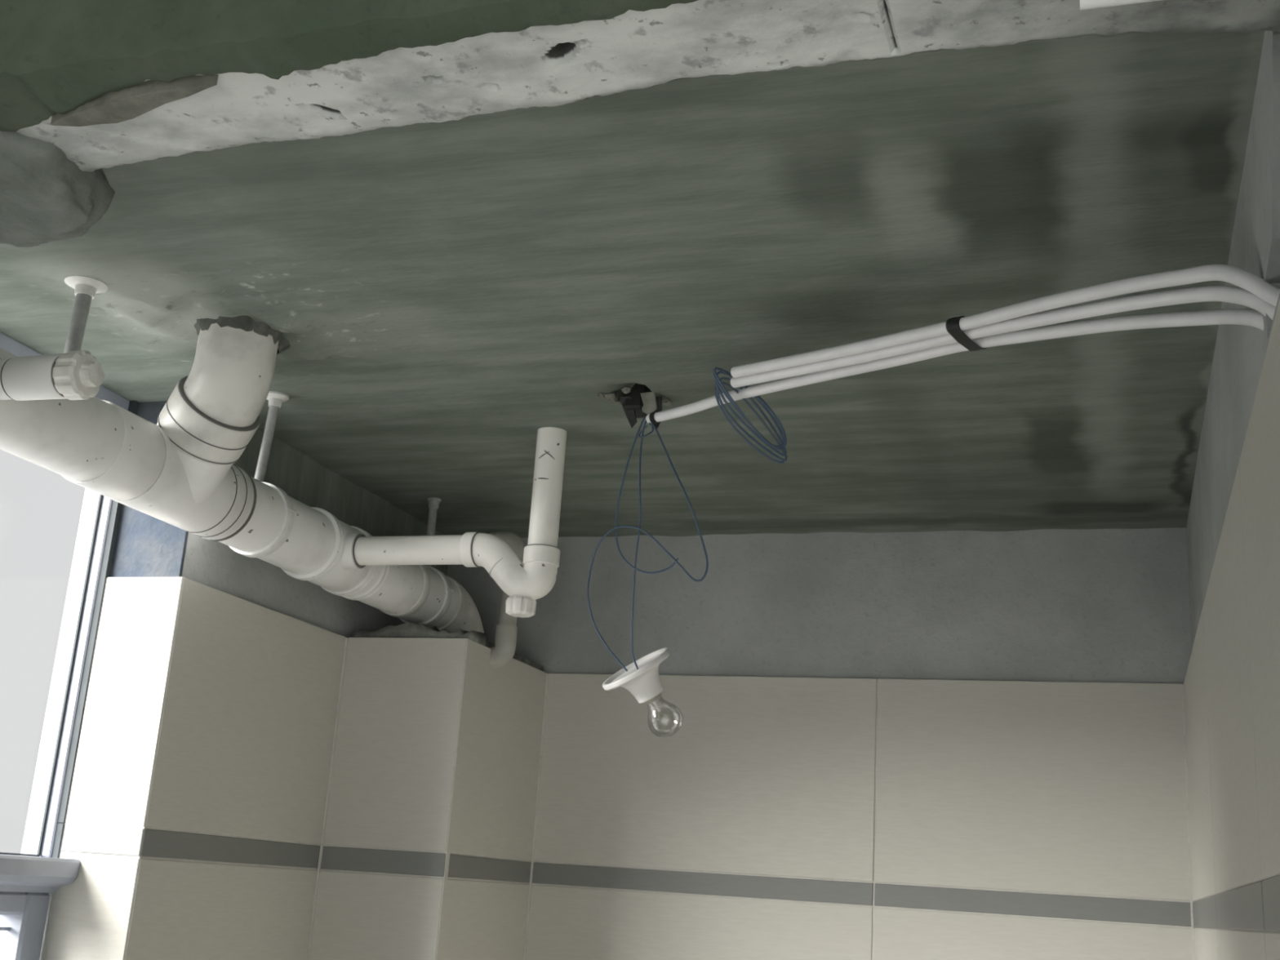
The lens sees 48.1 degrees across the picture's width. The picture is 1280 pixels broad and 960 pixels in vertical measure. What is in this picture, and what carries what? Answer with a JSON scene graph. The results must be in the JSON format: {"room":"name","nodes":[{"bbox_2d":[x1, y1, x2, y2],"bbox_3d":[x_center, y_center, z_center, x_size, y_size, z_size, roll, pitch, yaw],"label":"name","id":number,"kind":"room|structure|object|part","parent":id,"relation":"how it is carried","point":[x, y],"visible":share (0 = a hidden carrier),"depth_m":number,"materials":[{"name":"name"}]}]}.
{"room":"bathroom","nodes":[
{"label":"bathroom","id":0,"kind":"room"},
{"bbox_2d":[20,400,448,959],"bbox_3d":[-1.193,0.379,0.505,0.199,2.600,4.800,-2,-17,18],"label":"wall","id":1,"kind":"structure","parent":0,"point":[193,824],"depth_m":2.00,"materials":[{"name":"beige tile"}]},
{"bbox_2d":[0,332,139,959],"bbox_3d":[-0.850,0.451,1.555,0.190,1.383,0.700,-2,-17,18],"label":"window","id":2,"kind":"structure","parent":1,"relation":"in","point":[27,880],"depth_m":1.92,"materials":[{"name":"white metal"}]},
{"bbox_3d":[-0.895,0.456,1.562,0.048,0.028,0.598,-2,-17,18],"label":"sash rail","id":3,"kind":"part","parent":2,"relation":"part of","materials":[{"name":"white metal"}]},
{"bbox_3d":[-0.818,0.859,1.764,0.048,0.680,0.044,-2,-17,18],"label":"sash","id":4,"kind":"part","parent":2,"relation":"part of","materials":[{"name":"white metal"}]},
{"bbox_2d":[306,622,546,959],"bbox_3d":[-0.392,1.234,2.223,0.231,2.008,0.363,-2,-17,18],"label":"column","id":5,"kind":"structure","parent":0,"point":[425,853],"depth_m":2.28,"materials":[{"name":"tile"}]},
{"bbox_2d":[404,531,524,668],"bbox_3d":[-0.327,0.205,2.452,0.267,0.238,0.045,-2,-17,20],"label":"pipe","id":6,"kind":"object","parent":5,"relation":"attached to","point":[503,651],"visible":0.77,"depth_m":2.38,"materials":[{"name":"grey plastic"}]},
{"bbox_2d":[0,31,1264,537],"bbox_3d":[0.084,-0.206,1.938,1.760,0.246,1.780,-2,-17,18],"label":"ceiling","id":7,"kind":"structure","parent":0,"point":[434,297],"depth_m":1.56,"materials":[{"name":"greenish-grey bare concrete"},{"name":"whitish plaster"}]},
{"bbox_2d":[63,275,108,353],"bbox_3d":[-0.640,-0.168,1.632,0.048,0.130,0.048,-2,-17,18],"label":"hanger","id":8,"kind":"object","parent":7,"relation":"hanging from","point":[86,288],"visible":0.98,"depth_m":1.63,"materials":[{"name":"white paint"}]},
{"bbox_3d":[-0.644,-0.160,1.632,0.025,0.114,0.017,-10,-21,40],"label":"rod","id":9,"kind":"part","parent":8,"relation":"part of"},
{"bbox_3d":[-0.637,-0.221,1.647,0.048,0.020,0.048,-2,-17,18],"label":"ceiling plate","id":10,"kind":"part","parent":8,"relation":"part of","materials":[{"name":"white paint"}]},
{"bbox_2d":[0,323,484,632],"bbox_3d":[-0.478,0.050,1.953,0.223,0.390,1.426,-2,-17,18],"label":"pipe","id":11,"kind":"object","parent":7,"relation":"hanging from","point":[180,471],"visible":0.84,"depth_m":1.73,"materials":[{"name":"white plastic"}]},
{"bbox_2d":[1,353,66,400],"bbox_3d":[-0.604,-0.103,1.446,0.060,0.045,0.045,-2,-17,18],"label":"socket","id":12,"kind":"object","parent":11,"relation":"attached to","point":[27,378],"depth_m":1.43,"materials":[{"name":"white plastic"}]},
{"bbox_3d":[-0.560,-0.036,1.789,0.103,0.142,0.142,18,-21,-41],"label":"branch arm","id":13,"kind":"part","parent":11,"relation":"part of","materials":[{"name":"white plastic"}]},
{"bbox_2d":[157,375,259,465],"bbox_3d":[-0.532,-0.074,1.772,0.117,0.117,0.120,-2,-17,18],"label":"socket","id":14,"kind":"object","parent":11,"relation":"attached to","point":[205,420],"depth_m":1.72,"materials":[{"name":"plastic"}]},
{"bbox_2d":[280,506,344,580],"bbox_3d":[-0.486,0.094,2.108,0.108,0.108,0.017,-2,-17,18],"label":"socket","id":15,"kind":"object","parent":11,"relation":"attached to","point":[334,557],"depth_m":2.09,"materials":[{"name":"white plastic"}]},
{"bbox_2d":[321,525,379,596],"bbox_3d":[-0.452,0.125,2.207,0.108,0.108,0.020,-2,-17,18],"label":"socket","id":16,"kind":"object","parent":11,"relation":"attached to","point":[370,574],"depth_m":2.18,"materials":[{"name":"white plastic"}]},
{"bbox_2d":[343,535,390,599],"bbox_3d":[-0.441,0.135,2.242,0.105,0.105,0.018,-2,-17,18],"label":"socket","id":17,"kind":"object","parent":11,"relation":"attached to","point":[382,579],"depth_m":2.22,"materials":[{"name":"white plastic"}]},
{"bbox_2d":[379,564,430,617],"bbox_3d":[-0.397,0.176,2.373,0.101,0.101,0.020,-2,-17,18],"label":"socket","id":18,"kind":"object","parent":11,"relation":"attached to","point":[421,600],"depth_m":2.35,"materials":[{"name":"plastic"}]},
{"bbox_2d":[229,391,296,557],"bbox_3d":[-0.529,-0.008,1.984,0.105,0.228,0.056,-2,-17,18],"label":"hanger","id":19,"kind":"object","parent":7,"relation":"hanging from","point":[275,399],"visible":0.72,"depth_m":1.99,"materials":[{"name":"white paint"}]},
{"bbox_3d":[-0.521,-0.047,1.996,0.014,0.117,0.050,12,-18,-26],"label":"rod","id":20,"kind":"part","parent":19,"relation":"part of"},
{"bbox_3d":[-0.508,-0.111,1.998,0.036,0.020,0.036,-2,-17,18],"label":"ceiling plate","id":21,"kind":"part","parent":19,"relation":"part of","materials":[{"name":"white paint"}]},
{"bbox_2d":[399,497,453,625],"bbox_3d":[-0.368,0.140,2.462,0.105,0.228,0.024,-2,-17,18],"label":"hanger","id":22,"kind":"object","parent":7,"relation":"hanging from","point":[433,503],"visible":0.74,"depth_m":2.44,"materials":[{"name":"white paint"}]},
{"bbox_3d":[-0.362,0.100,2.472,0.014,0.113,0.014,-2,-17,18],"label":"rod","id":23,"kind":"part","parent":22,"relation":"part of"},
{"bbox_3d":[-0.358,0.040,2.490,0.024,0.020,0.024,-2,-17,18],"label":"ceiling plate","id":24,"kind":"part","parent":22,"relation":"part of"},
{"bbox_2d":[354,426,566,617],"bbox_3d":[-0.269,0.059,2.084,0.334,0.279,0.052,-2,-17,18],"label":"trap","id":25,"kind":"object","parent":7,"relation":"hanging from","point":[526,581],"visible":0.98,"depth_m":2.04,"materials":[{"name":"beige plastic"}]},
{"bbox_2d":[354,532,476,567],"bbox_3d":[-0.331,0.103,2.092,0.209,0.050,0.050,-2,-17,18],"label":"pipe","id":26,"kind":"object","parent":25,"relation":"attached to","point":[460,548],"depth_m":2.07,"materials":[{"name":"beige plastic"}]},
{"bbox_2d":[522,544,560,568],"bbox_3d":[-0.139,0.109,2.025,0.052,0.025,0.052,-2,-17,18],"label":"socket","id":27,"kind":"object","parent":25,"relation":"attached to","point":[535,556],"depth_m":2.00,"materials":[{"name":"beige plastic"}]},
{"bbox_2d":[598,383,672,428],"bbox_3d":[-0.007,-0.099,1.907,0.071,0.069,0.084,-11,-21,41],"label":"junction box","id":28,"kind":"object","parent":7,"relation":"attached to","point":[639,401],"visible":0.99,"depth_m":1.90,"materials":[{"name":"paint"}]},
{"bbox_2d":[0,0,1279,247],"bbox_3d":[0.435,0.575,0.649,2.811,2.510,0.262,-2,-17,18],"label":"concrete beam","id":29,"kind":"structure","parent":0,"point":[87,86],"depth_m":1.06,"materials":[{"name":"concrete"}]},
{"bbox_2d":[1080,0,1161,10],"bbox_3d":[0.347,-0.318,0.887,0.148,0.024,0.036,-8,-20,35],"label":"conduit","id":30,"kind":"object","parent":29,"relation":"attached to","point":[1084,4],"visible":1,"depth_m":0.91,"materials":[{"name":"white plastic"}]},
{"bbox_2d":[446,528,1195,959],"bbox_3d":[0.223,1.076,2.350,1.700,2.460,0.183,-2,-17,18],"label":"wall","id":31,"kind":"structure","parent":0,"point":[946,744],"depth_m":2.40,"materials":[{"name":"beige tile"}]},
{"bbox_2d":[1183,31,1279,959],"bbox_3d":[0.688,0.828,1.381,0.200,2.460,1.800,-2,-17,18],"label":"wall","id":32,"kind":"structure","parent":0,"point":[1232,682],"depth_m":1.24,"materials":[{"name":"grey paint"}]},
{"bbox_2d":[645,308,1263,463],"bbox_3d":[0.278,-0.088,1.498,0.108,0.199,0.940,13,-19,-30],"label":"conduit","id":33,"kind":"object","parent":32,"relation":"attached to","point":[1251,317],"depth_m":1.51,"materials":[{"name":"white plastic"}]},
{"bbox_2d":[631,420,646,669],"bbox_3d":[0.029,0.074,1.824,0.022,0.332,0.110,17,-21,-39],"label":"wire","id":34,"kind":"object","parent":33,"relation":"hanging from","point":[645,422],"visible":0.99,"depth_m":1.84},
{"bbox_2d":[602,647,683,737],"bbox_3d":[0.000,0.265,1.817,0.100,0.113,0.098,-2,-17,18],"label":"lamp","id":35,"kind":"object","parent":34,"relation":"hanging from","point":[644,683],"visible":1,"depth_m":1.81,"materials":[{"name":"white ceramic"}]},
{"bbox_3d":[-0.005,0.240,1.823,0.088,0.063,0.090,-2,-17,18],"label":"plate","id":36,"kind":"part","parent":35,"relation":"part of","materials":[{"name":"white ceramic"}]},
{"bbox_3d":[0.019,0.285,1.823,0.017,0.020,0.011,18,-21,-40],"label":"filament stem","id":37,"kind":"part","parent":35,"relation":"part of","materials":[{"name":"clear glass"}]},
{"bbox_3d":[0.032,0.301,1.824,0.045,0.052,0.045,-2,-17,18],"label":"bulb","id":38,"kind":"part","parent":35,"relation":"part of","materials":[{"name":"clear glass"}]},
{"bbox_2d":[638,424,653,437],"bbox_3d":[0.008,-0.064,1.883,0.020,0.020,0.010,2,-16,6],"label":"wire","id":39,"kind":"object","parent":33,"relation":"hanging from","point":[646,425],"visible":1,"depth_m":1.88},
{"bbox_2d":[614,416,679,573],"bbox_3d":[0.026,0.014,1.842,0.119,0.215,0.032,-9,-20,37],"label":"wire","id":40,"kind":"object","parent":33,"relation":"hanging from","point":[644,417],"visible":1,"depth_m":1.86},
{"bbox_2d":[586,422,708,671],"bbox_3d":[0.011,0.075,1.837,0.160,0.336,0.040,-7,-19,34],"label":"wire","id":41,"kind":"object","parent":33,"relation":"hanging from","point":[650,424],"visible":1,"depth_m":1.83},
{"bbox_2d":[648,411,661,423],"bbox_3d":[0.021,-0.082,1.884,0.016,0.016,0.010,17,-21,-38],"label":"tape","id":42,"kind":"object","parent":33,"relation":"attached to","point":[652,420],"visible":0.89,"depth_m":1.88,"materials":[{"name":"black plastic"}]},
{"bbox_3d":[0.133,-0.078,1.736,0.103,0.105,0.024,7,-16,-13],"label":"wire coil","id":43,"kind":"part","parent":33,"relation":"part of","materials":[{"name":"blue plastic"}]},
{"bbox_2d":[730,284,1275,387],"bbox_3d":[0.324,-0.110,1.402,0.062,0.174,0.745,13,-18,-30],"label":"conduit","id":44,"kind":"object","parent":32,"relation":"attached to","point":[1234,295],"visible":0.89,"depth_m":1.34,"materials":[{"name":"white plastic"}]},
{"bbox_2d":[730,264,1279,377],"bbox_3d":[0.318,-0.125,1.384,0.050,0.164,0.734,13,-19,-30],"label":"conduit","id":45,"kind":"object","parent":32,"relation":"attached to","point":[1257,286],"visible":1,"depth_m":1.33,"materials":[{"name":"white plastic"}]},
{"bbox_2d":[945,315,986,351],"bbox_3d":[0.329,-0.147,1.441,0.048,0.027,0.018,16,-20,-37],"label":"tape","id":46,"kind":"object","parent":45,"relation":"attached to","point":[953,327],"visible":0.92,"depth_m":1.43,"materials":[{"name":"black plastic"}]}
]}

